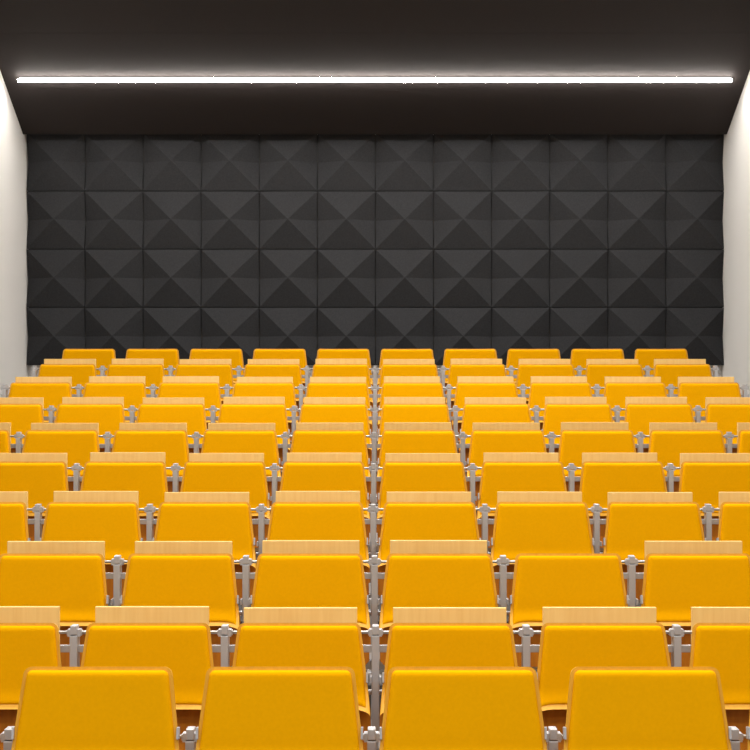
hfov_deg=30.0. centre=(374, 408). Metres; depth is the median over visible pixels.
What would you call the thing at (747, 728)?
seat
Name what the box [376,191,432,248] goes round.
acoustic panel
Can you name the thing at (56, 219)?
acoustic panel
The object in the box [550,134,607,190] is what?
acoustic panel
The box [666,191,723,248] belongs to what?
acoustic panel
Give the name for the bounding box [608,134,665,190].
acoustic panel
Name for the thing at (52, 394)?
backrest cushion
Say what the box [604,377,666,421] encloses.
seat
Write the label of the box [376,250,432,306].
acoustic panel
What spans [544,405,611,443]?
backrest cushion
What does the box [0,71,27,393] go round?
wall
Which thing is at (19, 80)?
diffuser
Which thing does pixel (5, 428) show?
seat
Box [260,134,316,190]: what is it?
acoustic panel
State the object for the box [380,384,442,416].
backrest cushion
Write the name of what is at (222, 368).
seat
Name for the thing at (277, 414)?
backrest cushion
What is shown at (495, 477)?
backrest cushion
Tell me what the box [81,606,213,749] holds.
seat
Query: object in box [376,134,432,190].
acoustic panel
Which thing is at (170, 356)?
seat
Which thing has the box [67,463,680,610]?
frame
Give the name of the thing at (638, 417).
backrest cushion
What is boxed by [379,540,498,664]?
seat
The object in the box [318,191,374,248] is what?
acoustic panel
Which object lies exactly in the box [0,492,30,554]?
seat
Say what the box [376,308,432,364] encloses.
acoustic panel
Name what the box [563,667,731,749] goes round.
seat
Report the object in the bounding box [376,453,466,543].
seat
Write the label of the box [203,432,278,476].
backrest cushion
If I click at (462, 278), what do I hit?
acoustic panel
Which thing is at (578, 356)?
seat
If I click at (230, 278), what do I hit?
acoustic panel
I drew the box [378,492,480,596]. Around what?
seat
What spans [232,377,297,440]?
seat
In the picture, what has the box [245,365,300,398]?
backrest cushion
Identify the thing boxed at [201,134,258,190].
acoustic panel
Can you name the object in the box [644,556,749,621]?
backrest cushion
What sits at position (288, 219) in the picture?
acoustic panel
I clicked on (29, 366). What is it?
wall
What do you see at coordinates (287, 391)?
backrest cushion
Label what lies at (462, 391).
backrest cushion
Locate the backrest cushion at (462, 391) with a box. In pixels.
[455,384,516,420]
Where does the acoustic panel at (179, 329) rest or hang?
attached to the wall at (29, 366)
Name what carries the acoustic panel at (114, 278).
attached to the wall at (29, 366)
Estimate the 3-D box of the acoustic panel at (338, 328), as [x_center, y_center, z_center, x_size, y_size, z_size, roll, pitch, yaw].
[-0.295,-0.746,14.427,0.592,0.592,0.146,0,0,0]
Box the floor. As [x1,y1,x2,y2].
[108,450,640,729]
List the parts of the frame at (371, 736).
post, post, post, post, post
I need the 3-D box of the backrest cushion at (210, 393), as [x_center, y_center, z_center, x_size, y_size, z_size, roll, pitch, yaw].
[-1.375,-0.037,10.335,0.491,0.295,0.088,0,0,0]
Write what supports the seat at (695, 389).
attached to the frame at (4, 388)
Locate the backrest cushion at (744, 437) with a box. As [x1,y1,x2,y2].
[739,432,749,452]
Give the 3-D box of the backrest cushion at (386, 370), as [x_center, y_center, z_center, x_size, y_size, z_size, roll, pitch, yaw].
[0.274,-0.202,11.235,0.491,0.295,0.088,0,0,0]
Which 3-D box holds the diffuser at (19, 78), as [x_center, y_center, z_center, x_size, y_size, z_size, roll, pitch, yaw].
[0.000,-3.185,13.507,6.860,0.013,0.002,0,-25,0]
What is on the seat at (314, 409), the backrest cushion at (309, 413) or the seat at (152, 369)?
the backrest cushion at (309, 413)
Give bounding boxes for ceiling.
[0,0,749,133]
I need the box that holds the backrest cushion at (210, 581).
[124,556,235,624]
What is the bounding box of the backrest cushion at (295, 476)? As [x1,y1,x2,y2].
[282,463,366,514]
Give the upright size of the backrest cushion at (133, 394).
0.295 m
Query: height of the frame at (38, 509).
0.828 m
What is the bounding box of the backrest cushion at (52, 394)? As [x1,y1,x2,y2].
[10,384,69,416]
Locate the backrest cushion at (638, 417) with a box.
[626,405,692,443]
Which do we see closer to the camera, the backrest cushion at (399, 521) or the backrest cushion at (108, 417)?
the backrest cushion at (399, 521)
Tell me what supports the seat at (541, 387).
attached to the frame at (4, 388)
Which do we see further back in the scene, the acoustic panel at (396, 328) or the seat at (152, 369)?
the acoustic panel at (396, 328)
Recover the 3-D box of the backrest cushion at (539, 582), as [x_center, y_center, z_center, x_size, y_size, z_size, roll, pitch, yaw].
[0.821,0.773,5.919,0.491,0.295,0.088,0,0,0]
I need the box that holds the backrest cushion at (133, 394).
[84,384,144,416]
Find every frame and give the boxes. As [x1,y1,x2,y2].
[0,384,749,449]
[0,726,745,749]
[10,432,737,505]
[27,504,719,673]
[30,366,719,425]
[43,406,705,527]
[59,624,691,749]
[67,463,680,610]
[105,555,644,725]
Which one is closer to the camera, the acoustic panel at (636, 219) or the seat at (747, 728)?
the seat at (747, 728)
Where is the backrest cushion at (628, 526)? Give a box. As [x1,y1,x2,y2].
[606,504,702,559]
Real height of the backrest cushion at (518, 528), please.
0.295 m
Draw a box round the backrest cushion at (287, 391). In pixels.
[233,384,294,420]
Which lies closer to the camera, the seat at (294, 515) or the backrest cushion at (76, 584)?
the backrest cushion at (76, 584)
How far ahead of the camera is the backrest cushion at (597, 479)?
7.72 m
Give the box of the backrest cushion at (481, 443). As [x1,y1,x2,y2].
[469,432,544,476]
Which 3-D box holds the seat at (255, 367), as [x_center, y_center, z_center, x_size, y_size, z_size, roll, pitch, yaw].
[-0.823,-0.143,11.273,0.526,0.517,0.195,0,0,0]
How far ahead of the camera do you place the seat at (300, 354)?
12.10 m
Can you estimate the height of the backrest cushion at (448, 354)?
0.295 m
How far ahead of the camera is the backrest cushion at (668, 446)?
8.61 m
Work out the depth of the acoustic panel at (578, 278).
14.42 m
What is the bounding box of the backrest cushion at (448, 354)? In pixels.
[444,350,495,380]
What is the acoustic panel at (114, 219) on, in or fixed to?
attached to the wall at (29, 366)
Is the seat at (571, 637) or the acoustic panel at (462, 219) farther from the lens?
the acoustic panel at (462, 219)
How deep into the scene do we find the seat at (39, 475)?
7.72 m
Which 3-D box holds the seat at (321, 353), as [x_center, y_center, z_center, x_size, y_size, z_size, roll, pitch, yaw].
[-0.273,-0.282,12.079,0.526,0.475,0.117,0,0,0]
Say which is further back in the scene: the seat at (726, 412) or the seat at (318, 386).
the seat at (318, 386)
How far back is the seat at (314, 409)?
9.47 m
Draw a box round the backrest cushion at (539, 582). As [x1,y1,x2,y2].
[513,556,625,624]
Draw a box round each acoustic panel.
[27,134,84,191]
[27,191,84,248]
[27,250,84,306]
[27,308,84,364]
[85,134,142,190]
[85,191,142,248]
[85,250,142,306]
[85,308,142,358]
[143,134,200,190]
[143,191,200,248]
[143,250,200,306]
[143,308,200,360]
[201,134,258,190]
[201,191,258,248]
[201,250,258,306]
[201,308,258,364]
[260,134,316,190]
[260,191,316,248]
[260,250,316,306]
[260,308,316,364]
[318,134,374,190]
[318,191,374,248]
[318,250,374,306]
[318,308,374,364]
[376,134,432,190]
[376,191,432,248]
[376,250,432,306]
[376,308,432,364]
[434,134,490,190]
[434,191,490,248]
[434,250,490,306]
[434,308,490,364]
[492,134,549,190]
[492,191,549,248]
[492,250,549,306]
[492,308,549,364]
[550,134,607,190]
[550,191,607,248]
[550,250,607,306]
[550,308,607,358]
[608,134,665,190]
[608,191,665,248]
[608,250,665,306]
[608,308,665,358]
[666,134,723,191]
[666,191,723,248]
[666,250,723,306]
[666,308,723,364]
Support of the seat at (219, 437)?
attached to the frame at (18, 445)
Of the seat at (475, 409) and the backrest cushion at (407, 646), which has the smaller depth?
the backrest cushion at (407, 646)
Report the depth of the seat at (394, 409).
9.47 m
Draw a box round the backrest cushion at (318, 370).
[313,365,370,399]
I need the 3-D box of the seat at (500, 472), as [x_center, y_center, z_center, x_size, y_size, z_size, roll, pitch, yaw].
[0.817,0.506,7.747,0.526,0.520,0.195,0,0,0]
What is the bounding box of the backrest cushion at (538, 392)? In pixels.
[530,384,590,420]
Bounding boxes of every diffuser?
[17,79,732,81]
[19,78,730,78]
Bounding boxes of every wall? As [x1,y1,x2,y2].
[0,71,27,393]
[28,134,721,428]
[722,71,749,393]
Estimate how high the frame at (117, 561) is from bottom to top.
0.828 m
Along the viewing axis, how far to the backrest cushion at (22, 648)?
5.05 m
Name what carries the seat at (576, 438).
attached to the frame at (18, 445)
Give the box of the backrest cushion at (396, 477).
[380,463,464,514]
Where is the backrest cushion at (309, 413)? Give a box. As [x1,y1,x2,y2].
[301,405,369,443]
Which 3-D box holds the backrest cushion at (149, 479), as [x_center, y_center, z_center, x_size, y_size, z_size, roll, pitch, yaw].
[-1.383,0.449,7.709,0.491,0.295,0.088,0,0,0]
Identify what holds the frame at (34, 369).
on the floor
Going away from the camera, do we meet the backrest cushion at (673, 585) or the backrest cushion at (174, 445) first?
the backrest cushion at (673, 585)
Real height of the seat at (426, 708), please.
0.475 m
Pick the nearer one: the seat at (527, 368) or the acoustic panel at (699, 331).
the seat at (527, 368)
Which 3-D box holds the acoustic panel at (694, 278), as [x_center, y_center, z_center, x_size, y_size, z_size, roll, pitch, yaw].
[3.305,-1.345,14.427,0.592,0.592,0.146,0,0,0]
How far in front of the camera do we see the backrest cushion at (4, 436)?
8.61 m
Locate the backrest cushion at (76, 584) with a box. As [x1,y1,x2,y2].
[0,556,104,621]
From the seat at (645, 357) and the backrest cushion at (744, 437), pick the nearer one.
the backrest cushion at (744, 437)
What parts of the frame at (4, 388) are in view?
post, post, post, post, post, tablet rod, post, post, post, post, post, post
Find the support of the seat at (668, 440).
attached to the frame at (18, 445)
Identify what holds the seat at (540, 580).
attached to the frame at (117, 561)
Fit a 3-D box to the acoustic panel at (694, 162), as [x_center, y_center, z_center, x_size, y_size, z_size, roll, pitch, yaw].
[3.305,-2.546,14.427,0.592,0.592,0.146,0,0,0]
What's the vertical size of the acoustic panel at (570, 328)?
0.592 m
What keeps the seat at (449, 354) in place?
attached to the frame
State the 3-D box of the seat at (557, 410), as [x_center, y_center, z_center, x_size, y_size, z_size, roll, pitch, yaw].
[1.374,0.180,9.492,0.526,0.521,0.195,0,0,0]
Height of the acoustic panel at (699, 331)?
0.592 m
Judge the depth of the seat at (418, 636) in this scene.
5.06 m
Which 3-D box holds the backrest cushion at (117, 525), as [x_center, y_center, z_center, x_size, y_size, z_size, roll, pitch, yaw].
[-1.384,0.614,6.824,0.491,0.295,0.088,0,0,0]
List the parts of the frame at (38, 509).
post, post, post, post, tablet rod, post, post, post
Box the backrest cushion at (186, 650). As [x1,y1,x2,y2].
[83,626,210,704]
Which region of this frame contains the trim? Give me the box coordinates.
[29,135,721,364]
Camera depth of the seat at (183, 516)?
6.83 m
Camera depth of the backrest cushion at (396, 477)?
7.72 m
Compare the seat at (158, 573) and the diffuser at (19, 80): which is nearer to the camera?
the seat at (158, 573)
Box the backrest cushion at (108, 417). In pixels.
[56,405,122,443]
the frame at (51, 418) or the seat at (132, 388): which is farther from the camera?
the seat at (132, 388)
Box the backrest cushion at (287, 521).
[269,504,366,559]
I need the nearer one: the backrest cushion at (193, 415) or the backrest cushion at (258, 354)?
the backrest cushion at (193, 415)
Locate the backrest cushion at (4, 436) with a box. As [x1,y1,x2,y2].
[0,432,8,452]
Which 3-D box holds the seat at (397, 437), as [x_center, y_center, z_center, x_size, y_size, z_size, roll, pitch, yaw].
[0.267,0.346,8.637,0.526,0.520,0.195,0,0,0]
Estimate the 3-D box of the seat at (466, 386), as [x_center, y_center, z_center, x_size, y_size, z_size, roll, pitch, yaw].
[0.825,0.020,10.373,0.526,0.521,0.195,0,0,0]
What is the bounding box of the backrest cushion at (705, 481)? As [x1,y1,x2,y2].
[681,463,749,512]
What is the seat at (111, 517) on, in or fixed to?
attached to the frame at (38, 509)
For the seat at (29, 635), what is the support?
attached to the frame at (74, 632)
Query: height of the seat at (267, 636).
0.518 m
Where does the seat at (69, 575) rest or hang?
attached to the frame at (117, 561)
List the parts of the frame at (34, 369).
post, post, tablet rod, post, post, post, post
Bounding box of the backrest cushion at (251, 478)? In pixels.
[182,463,267,514]
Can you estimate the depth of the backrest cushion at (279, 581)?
5.92 m
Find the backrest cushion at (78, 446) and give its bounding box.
[24,432,97,475]
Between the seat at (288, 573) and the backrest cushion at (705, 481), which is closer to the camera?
the seat at (288, 573)
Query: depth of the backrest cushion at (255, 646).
5.05 m
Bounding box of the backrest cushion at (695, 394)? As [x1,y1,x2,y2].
[679,384,739,416]
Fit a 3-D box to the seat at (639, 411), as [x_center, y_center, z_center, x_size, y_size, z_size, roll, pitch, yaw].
[1.924,0.180,9.492,0.526,0.521,0.195,0,0,0]
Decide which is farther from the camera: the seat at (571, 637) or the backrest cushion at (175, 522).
the backrest cushion at (175, 522)
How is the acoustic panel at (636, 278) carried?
attached to the wall at (29, 366)
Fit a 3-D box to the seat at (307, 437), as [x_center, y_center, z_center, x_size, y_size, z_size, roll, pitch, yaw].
[-0.282,0.347,8.637,0.526,0.518,0.195,0,0,0]
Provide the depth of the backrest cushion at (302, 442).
8.61 m
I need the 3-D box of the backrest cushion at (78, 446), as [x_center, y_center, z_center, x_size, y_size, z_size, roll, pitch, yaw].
[-1.933,0.288,8.600,0.491,0.295,0.088,0,0,0]
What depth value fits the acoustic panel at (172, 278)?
14.42 m
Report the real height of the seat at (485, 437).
0.518 m
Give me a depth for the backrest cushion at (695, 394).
10.35 m
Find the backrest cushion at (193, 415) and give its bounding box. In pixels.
[138,405,204,443]
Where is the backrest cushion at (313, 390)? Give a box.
[307,384,369,421]
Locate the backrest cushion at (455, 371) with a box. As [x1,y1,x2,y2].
[449,365,504,398]
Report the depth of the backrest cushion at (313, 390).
10.35 m
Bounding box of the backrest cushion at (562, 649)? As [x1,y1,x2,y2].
[539,626,667,706]
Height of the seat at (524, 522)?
0.519 m
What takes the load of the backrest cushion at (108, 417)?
on the seat at (108, 412)
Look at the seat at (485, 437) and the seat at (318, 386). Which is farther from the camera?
the seat at (318, 386)
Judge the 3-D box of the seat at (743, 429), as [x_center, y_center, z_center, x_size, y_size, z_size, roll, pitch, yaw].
[2.467,0.347,8.637,0.526,0.518,0.195,0,0,0]
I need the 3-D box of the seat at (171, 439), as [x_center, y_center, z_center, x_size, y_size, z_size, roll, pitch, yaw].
[-1.383,0.347,8.637,0.526,0.517,0.195,0,0,0]
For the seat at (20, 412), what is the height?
0.517 m
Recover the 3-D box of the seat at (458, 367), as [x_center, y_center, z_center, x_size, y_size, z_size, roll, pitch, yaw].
[0.823,-0.145,11.273,0.526,0.520,0.195,0,0,0]
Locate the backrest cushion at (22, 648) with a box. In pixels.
[0,626,57,703]
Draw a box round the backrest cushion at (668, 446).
[650,432,723,475]
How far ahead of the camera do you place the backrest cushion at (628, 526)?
6.83 m
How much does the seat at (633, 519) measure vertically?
0.516 m
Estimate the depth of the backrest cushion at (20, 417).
9.46 m
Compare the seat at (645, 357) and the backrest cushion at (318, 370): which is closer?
the backrest cushion at (318, 370)
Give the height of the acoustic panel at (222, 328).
0.592 m
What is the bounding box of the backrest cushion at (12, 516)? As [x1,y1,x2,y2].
[0,504,25,554]
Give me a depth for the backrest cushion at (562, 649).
5.05 m
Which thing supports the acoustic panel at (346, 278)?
attached to the wall at (29, 366)
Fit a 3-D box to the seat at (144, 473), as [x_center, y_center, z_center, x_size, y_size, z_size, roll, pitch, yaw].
[-1.383,0.505,7.747,0.526,0.522,0.195,0,0,0]
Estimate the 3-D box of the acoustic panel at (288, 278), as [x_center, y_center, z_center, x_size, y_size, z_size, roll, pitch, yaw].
[-0.895,-1.345,14.427,0.592,0.592,0.146,0,0,0]
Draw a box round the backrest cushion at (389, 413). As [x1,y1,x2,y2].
[379,405,448,443]
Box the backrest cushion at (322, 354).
[318,350,370,379]
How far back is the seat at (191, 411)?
9.47 m
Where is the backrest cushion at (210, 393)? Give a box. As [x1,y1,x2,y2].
[159,384,219,420]
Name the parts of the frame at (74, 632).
post, post, seat rod, tablet rod, post, post, post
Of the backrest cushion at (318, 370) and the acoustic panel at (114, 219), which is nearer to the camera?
the backrest cushion at (318, 370)
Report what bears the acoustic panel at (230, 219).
attached to the wall at (29, 366)
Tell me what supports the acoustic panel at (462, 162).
attached to the wall at (29, 366)
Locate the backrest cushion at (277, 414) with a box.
[219,405,286,443]
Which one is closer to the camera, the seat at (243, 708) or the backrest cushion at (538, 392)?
the seat at (243, 708)
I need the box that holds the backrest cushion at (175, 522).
[156,504,252,559]
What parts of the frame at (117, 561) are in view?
post, post, seat rod, post, tablet rod, post, post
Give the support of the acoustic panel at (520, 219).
attached to the wall at (29, 366)
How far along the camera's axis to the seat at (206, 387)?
10.35 m
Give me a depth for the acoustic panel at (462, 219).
14.42 m
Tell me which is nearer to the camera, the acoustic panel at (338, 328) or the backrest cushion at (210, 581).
the backrest cushion at (210, 581)
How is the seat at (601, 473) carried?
attached to the frame at (76, 468)
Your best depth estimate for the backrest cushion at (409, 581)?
5.92 m
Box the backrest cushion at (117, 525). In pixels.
[43,504,138,559]
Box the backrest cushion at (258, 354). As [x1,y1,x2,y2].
[254,350,305,380]
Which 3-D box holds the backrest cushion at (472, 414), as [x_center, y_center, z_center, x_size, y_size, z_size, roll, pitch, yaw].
[0.824,0.123,9.455,0.491,0.295,0.088,0,0,0]
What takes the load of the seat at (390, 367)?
attached to the frame at (34, 369)
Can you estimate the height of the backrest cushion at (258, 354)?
0.295 m
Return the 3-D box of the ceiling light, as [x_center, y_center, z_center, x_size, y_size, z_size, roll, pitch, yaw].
[0.000,-3.181,13.526,6.912,0.044,0.047,0,0,0]
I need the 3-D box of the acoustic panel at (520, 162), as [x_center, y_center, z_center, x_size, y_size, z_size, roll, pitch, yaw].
[1.505,-2.546,14.427,0.592,0.592,0.146,0,0,0]
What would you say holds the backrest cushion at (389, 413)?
on the seat at (394, 409)
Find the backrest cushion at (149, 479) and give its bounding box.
[82,463,165,512]
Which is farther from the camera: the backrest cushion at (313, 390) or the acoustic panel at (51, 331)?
the acoustic panel at (51, 331)
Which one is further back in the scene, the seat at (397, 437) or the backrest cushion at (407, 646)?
the seat at (397, 437)
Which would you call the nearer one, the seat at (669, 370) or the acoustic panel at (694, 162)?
the seat at (669, 370)
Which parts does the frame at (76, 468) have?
post, post, post, post, tablet rod, post, post, post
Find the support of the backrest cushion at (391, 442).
on the seat at (397, 437)
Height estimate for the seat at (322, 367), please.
0.520 m
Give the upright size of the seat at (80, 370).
0.519 m
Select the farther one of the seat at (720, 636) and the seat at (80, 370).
the seat at (80, 370)
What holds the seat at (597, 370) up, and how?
attached to the frame at (34, 369)
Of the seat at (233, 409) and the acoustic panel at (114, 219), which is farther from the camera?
the acoustic panel at (114, 219)
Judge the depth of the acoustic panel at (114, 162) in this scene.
14.42 m
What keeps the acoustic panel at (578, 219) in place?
attached to the wall at (29, 366)
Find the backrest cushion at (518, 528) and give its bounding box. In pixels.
[493,504,591,559]
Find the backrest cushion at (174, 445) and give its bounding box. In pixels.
[113,432,187,475]
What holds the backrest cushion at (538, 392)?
on the seat at (541, 387)
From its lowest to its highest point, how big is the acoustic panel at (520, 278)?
0.592 m
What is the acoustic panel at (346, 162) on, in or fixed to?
attached to the wall at (29, 366)
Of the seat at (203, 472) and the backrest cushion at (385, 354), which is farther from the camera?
the backrest cushion at (385, 354)
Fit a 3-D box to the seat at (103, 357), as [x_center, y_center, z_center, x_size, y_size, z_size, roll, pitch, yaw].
[-2.475,-0.282,12.079,0.526,0.475,0.117,0,0,0]
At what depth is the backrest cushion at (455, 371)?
11.25 m
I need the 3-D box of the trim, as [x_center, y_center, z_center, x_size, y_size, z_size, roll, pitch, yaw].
[0.005,-1.645,14.516,7.180,2.380,0.028,0,0,0]
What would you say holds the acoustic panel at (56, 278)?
attached to the wall at (29, 366)
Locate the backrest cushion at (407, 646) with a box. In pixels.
[384,626,514,703]
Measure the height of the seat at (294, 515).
0.522 m
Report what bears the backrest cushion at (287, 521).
on the seat at (294, 515)
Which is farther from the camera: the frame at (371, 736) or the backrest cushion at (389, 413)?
the backrest cushion at (389, 413)
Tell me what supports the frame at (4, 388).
on the floor
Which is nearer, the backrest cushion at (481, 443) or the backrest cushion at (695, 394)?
the backrest cushion at (481, 443)
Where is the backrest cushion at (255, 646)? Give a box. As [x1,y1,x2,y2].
[235,626,365,707]
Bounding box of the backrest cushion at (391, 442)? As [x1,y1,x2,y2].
[379,432,454,476]
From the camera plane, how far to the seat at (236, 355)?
12.10 m
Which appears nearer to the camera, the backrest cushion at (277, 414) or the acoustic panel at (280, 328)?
the backrest cushion at (277, 414)
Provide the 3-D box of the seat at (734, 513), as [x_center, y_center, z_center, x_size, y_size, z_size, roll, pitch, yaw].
[1.917,0.673,6.862,0.526,0.518,0.195,0,0,0]
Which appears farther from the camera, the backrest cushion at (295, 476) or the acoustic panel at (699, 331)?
the acoustic panel at (699, 331)
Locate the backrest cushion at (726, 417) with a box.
[707,405,749,443]
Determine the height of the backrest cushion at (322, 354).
0.295 m
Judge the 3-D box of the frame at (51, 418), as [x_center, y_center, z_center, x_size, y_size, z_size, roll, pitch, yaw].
[-0.002,0.393,9.530,5.570,0.828,0.130,0,0,0]
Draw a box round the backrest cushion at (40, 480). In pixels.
[0,463,65,512]
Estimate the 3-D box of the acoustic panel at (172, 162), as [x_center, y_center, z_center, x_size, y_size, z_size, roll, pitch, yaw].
[-2.095,-2.546,14.427,0.592,0.592,0.146,0,0,0]
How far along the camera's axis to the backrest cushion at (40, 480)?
7.72 m
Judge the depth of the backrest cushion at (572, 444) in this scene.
8.61 m
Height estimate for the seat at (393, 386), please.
0.521 m
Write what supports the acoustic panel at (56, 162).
attached to the wall at (29, 366)
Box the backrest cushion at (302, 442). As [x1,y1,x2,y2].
[292,432,367,476]
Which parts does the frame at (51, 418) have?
post, post, post, post, tablet rod, post, post, post, post, post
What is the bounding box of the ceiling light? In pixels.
[17,77,732,81]
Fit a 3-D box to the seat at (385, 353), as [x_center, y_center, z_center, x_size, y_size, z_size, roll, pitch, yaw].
[0.277,-0.282,12.079,0.526,0.475,0.117,0,0,0]
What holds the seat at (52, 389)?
attached to the frame at (4, 388)
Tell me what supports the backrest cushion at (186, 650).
on the seat at (177, 638)
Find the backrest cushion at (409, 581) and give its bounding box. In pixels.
[382,556,495,623]
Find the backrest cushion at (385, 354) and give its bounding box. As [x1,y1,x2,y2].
[379,350,432,380]
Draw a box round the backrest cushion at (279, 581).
[253,556,366,624]
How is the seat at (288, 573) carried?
attached to the frame at (117, 561)
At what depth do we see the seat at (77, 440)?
8.61 m
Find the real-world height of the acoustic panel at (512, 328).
0.592 m
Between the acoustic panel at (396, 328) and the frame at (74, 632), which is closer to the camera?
the frame at (74, 632)
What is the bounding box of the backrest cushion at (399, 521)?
[380,504,477,559]
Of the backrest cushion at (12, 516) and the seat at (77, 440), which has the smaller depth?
the backrest cushion at (12, 516)
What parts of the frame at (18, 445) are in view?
post, post, post, post, tablet rod, post, post, post, post, post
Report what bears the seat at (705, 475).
attached to the frame at (76, 468)
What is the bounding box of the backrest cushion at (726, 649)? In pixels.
[693,626,749,703]
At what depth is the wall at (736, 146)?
13.94 m
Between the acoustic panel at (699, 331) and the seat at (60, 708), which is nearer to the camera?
the seat at (60, 708)
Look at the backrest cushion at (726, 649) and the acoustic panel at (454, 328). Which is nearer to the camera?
the backrest cushion at (726, 649)
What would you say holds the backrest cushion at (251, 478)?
on the seat at (203, 472)
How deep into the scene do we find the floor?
7.45 m
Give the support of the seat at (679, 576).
attached to the frame at (117, 561)
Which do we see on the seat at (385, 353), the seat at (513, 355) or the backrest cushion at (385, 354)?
the backrest cushion at (385, 354)
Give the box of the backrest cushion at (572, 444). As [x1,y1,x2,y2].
[560,432,634,475]
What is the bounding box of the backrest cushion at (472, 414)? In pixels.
[462,405,529,443]
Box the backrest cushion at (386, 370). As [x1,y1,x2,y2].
[379,365,436,399]
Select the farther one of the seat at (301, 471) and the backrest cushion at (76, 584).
the seat at (301, 471)
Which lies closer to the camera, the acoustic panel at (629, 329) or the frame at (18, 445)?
the frame at (18, 445)
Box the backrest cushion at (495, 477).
[480,463,564,514]
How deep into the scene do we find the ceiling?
13.32 m
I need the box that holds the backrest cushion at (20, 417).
[0,405,41,443]
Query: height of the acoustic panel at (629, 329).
0.592 m
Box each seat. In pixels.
[0,397,43,452]
[0,423,10,452]
[0,453,68,540]
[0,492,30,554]
[0,541,108,666]
[0,606,61,749]
[8,377,71,422]
[11,667,179,749]
[22,423,99,490]
[38,359,96,393]
[40,491,142,599]
[55,397,124,451]
[62,349,115,374]
[80,452,167,540]
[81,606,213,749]
[83,376,146,422]
[107,359,164,393]
[112,423,188,491]
[120,541,240,666]
[125,349,179,374]
[136,398,207,452]
[152,492,256,599]
[157,376,221,428]
[175,359,233,403]
[180,453,270,547]
[189,349,243,383]
[196,667,362,749]
[201,423,280,505]
[218,397,290,470]
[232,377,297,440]
[232,607,370,749]
[243,359,303,422]
[250,540,371,664]
[253,349,306,393]
[266,491,370,594]
[280,453,369,543]
[290,423,370,503]
[299,397,371,469]
[306,377,372,440]
[312,359,372,416]
[317,349,372,393]
[376,397,451,465]
[376,422,456,502]
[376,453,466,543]
[377,349,433,393]
[377,359,437,416]
[377,376,443,440]
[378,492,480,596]
[378,607,517,748]
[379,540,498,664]
[379,667,546,749]
[443,349,496,400]
[445,359,505,422]
[452,376,517,440]
[459,397,531,470]
[466,423,546,505]
[477,453,566,547]
[490,492,593,599]
[506,349,560,382]
[508,553,628,666]
[516,359,574,403]
[528,376,591,429]
[536,607,670,749]
[541,397,612,452]
[558,422,635,491]
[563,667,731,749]
[570,349,623,374]
[579,453,666,547]
[586,359,643,393]
[603,492,705,599]
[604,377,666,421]
[624,397,694,452]
[634,349,687,374]
[640,541,749,666]
[648,423,725,491]
[653,359,711,393]
[678,377,740,422]
[679,453,749,540]
[689,607,749,749]
[705,397,749,452]
[716,492,749,555]
[737,423,749,452]
[746,715,749,749]
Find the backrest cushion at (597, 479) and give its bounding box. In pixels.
[581,463,664,512]
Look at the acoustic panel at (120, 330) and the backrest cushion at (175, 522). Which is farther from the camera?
the acoustic panel at (120, 330)
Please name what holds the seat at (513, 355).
attached to the frame
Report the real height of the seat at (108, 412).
0.519 m
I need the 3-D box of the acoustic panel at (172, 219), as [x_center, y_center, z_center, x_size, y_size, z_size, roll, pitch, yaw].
[-2.095,-1.946,14.427,0.592,0.592,0.146,0,0,0]
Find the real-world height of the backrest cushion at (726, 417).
0.295 m
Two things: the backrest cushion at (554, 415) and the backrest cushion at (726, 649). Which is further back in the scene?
the backrest cushion at (554, 415)

